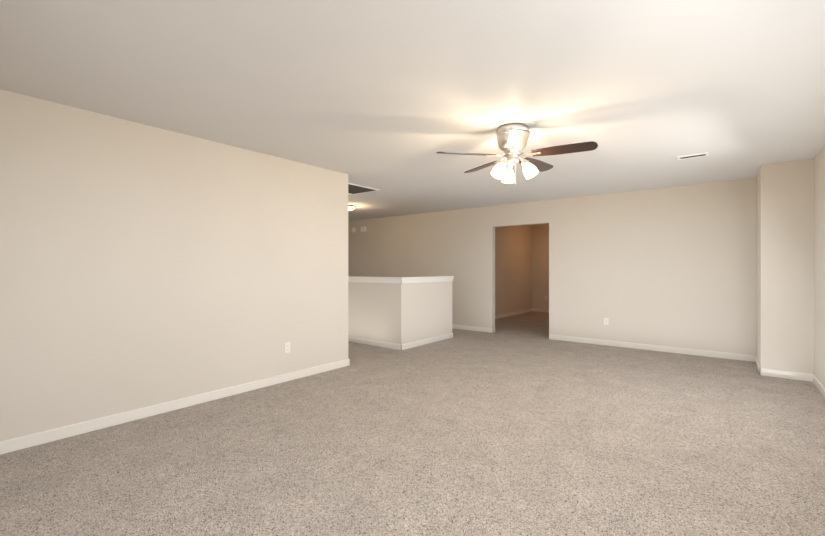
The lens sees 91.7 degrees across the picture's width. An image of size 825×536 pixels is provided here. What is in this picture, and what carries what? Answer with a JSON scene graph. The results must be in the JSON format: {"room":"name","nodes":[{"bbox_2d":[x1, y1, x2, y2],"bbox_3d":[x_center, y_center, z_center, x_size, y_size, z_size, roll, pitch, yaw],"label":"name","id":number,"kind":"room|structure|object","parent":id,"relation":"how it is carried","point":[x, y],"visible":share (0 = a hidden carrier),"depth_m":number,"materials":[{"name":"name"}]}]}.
{"room":"empty loft room","nodes":[
{"label":"empty loft room","id":0,"kind":"room"},
{"bbox_2d":[0,89,347,441],"bbox_3d":[-2.124,0.025,3.566,0.120,2.440,4.050,0,0,38],"label":"wall","id":1,"kind":"structure","parent":0,"point":[142,265],"depth_m":3.35,"materials":[{"name":"beige paint"}]},
{"bbox_2d":[285,342,289,352],"bbox_3d":[-1.375,0.875,4.408,0.008,0.115,0.070,0,0,38],"label":"outlet","id":2,"kind":"object","parent":1,"relation":"attached to","point":[287,347],"visible":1,"depth_m":4.40,"materials":[{"name":"white plastic"}]},
{"bbox_2d":[0,308,824,454],"bbox_3d":[0.290,1.202,6.565,9.140,0.085,11.750,0,0,38],"label":"baseboard","id":3,"kind":"structure","parent":1,"relation":"attached to","point":[24,442],"depth_m":4.33,"materials":[{"name":"white wood"}]},
{"bbox_2d":[0,311,824,535],"bbox_3d":[0.290,1.275,6.565,9.380,0.060,11.990,0,0,38],"label":"floor","id":4,"kind":"structure","parent":0,"point":[522,424],"depth_m":2.66,"materials":[{"name":"beige carpet"}]},
{"bbox_2d":[348,282,407,344],"bbox_3d":[-1.275,0.710,7.020,2.920,1.070,0.120,0,0,38],"label":"wall","id":5,"kind":"structure","parent":4,"relation":"on","point":[399,313],"depth_m":6.36,"materials":[{"name":"beige paint"}]},
{"bbox_2d":[348,276,408,283],"bbox_3d":[-1.266,0.189,7.014,2.942,0.092,0.164,0,0,38],"label":"trim","id":6,"kind":"structure","parent":5,"relation":"on","point":[400,280],"depth_m":6.33,"materials":[{"name":"white wood"}]},
{"bbox_2d":[408,281,451,342],"bbox_3d":[0.263,0.710,6.707,0.120,1.070,1.300,0,0,38],"label":"wall","id":7,"kind":"structure","parent":4,"relation":"on","point":[429,303],"depth_m":6.63,"materials":[{"name":"beige paint"}]},
{"bbox_2d":[409,276,453,282],"bbox_3d":[0.280,0.189,6.732,0.168,0.092,1.284,0,0,38],"label":"trim","id":8,"kind":"structure","parent":7,"relation":"on","point":[426,278],"depth_m":6.66,"materials":[{"name":"white wood"}]},
{"bbox_2d":[0,0,824,226],"bbox_3d":[0.290,-1.245,6.565,9.380,0.100,11.990,0,0,38],"label":"ceiling","id":9,"kind":"structure","parent":0,"point":[388,99],"depth_m":2.58,"materials":[{"name":"white paint"}]},
{"bbox_2d":[348,205,355,210],"bbox_3d":[-1.219,-1.143,7.703,0.253,0.105,0.253,0,0,38],"label":"flush-mount ceiling light","id":10,"kind":"object","parent":9,"relation":"attached to","point":[351,207],"visible":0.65,"depth_m":7.62,"materials":[{"name":"white glass"}]},
{"bbox_2d":[348,183,379,194],"bbox_3d":[-0.983,-1.189,5.972,0.580,0.012,0.820,0,0,38],"label":"ceiling vent","id":11,"kind":"object","parent":9,"relation":"in","point":[353,189],"visible":0.52,"depth_m":6.05,"materials":[{"name":"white metal"}]},
{"bbox_2d":[436,123,597,184],"bbox_3d":[0.894,-0.952,3.445,1.266,0.486,1.251,0,0,38],"label":"ceiling fan","id":12,"kind":"object","parent":9,"relation":"hanging from","point":[512,140],"visible":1,"depth_m":3.33,"materials":[{"name":"silver metal"}]},
{"bbox_2d":[677,152,708,159],"bbox_3d":[2.981,-1.189,4.260,0.270,0.012,0.125,0,0,38],"label":"ceiling vent","id":13,"kind":"object","parent":9,"relation":"in","point":[692,156],"visible":1,"depth_m":4.25,"materials":[{"name":"white metal"}]},
{"bbox_2d":[495,225,531,315],"bbox_3d":[2.136,0.025,9.989,0.120,2.440,4.090,0,0,38],"label":"wall","id":14,"kind":"structure","parent":0,"point":[513,268],"depth_m":10.55,"materials":[{"name":"beige paint"}]},
{"bbox_2d":[532,225,548,308],"bbox_3d":[4.412,0.025,10.871,2.590,2.440,0.120,0,0,38],"label":"wall","id":15,"kind":"structure","parent":0,"point":[540,263],"depth_m":11.40,"materials":[{"name":"beige paint"}]},
{"bbox_2d":[348,178,756,355],"bbox_3d":[1.315,0.025,7.954,9.260,2.440,0.120,0,0,38],"label":"wall","id":16,"kind":"structure","parent":0,"point":[675,266],"depth_m":6.33,"materials":[{"name":"beige paint"}]},
{"bbox_2d":[604,318,608,324],"bbox_3d":[3.117,0.860,6.444,0.070,0.115,0.008,0,0,38],"label":"outlet","id":17,"kind":"object","parent":16,"relation":"attached to","point":[606,321],"visible":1,"depth_m":6.44,"materials":[{"name":"white plastic"}]},
{"bbox_2d":[757,159,813,373],"bbox_3d":[4.476,0.025,4.842,0.440,2.440,0.830,0,0,38],"label":"wall","id":18,"kind":"structure","parent":0,"point":[785,266],"depth_m":4.52,"materials":[{"name":"beige paint"}]},
{"bbox_2d":[814,145,824,387],"bbox_3d":[2.649,0.025,2.086,0.120,2.440,7.660,0,0,38],"label":"wall","id":19,"kind":"structure","parent":0,"point":[819,266],"depth_m":4.11,"materials":[{"name":"beige paint"}]}
]}

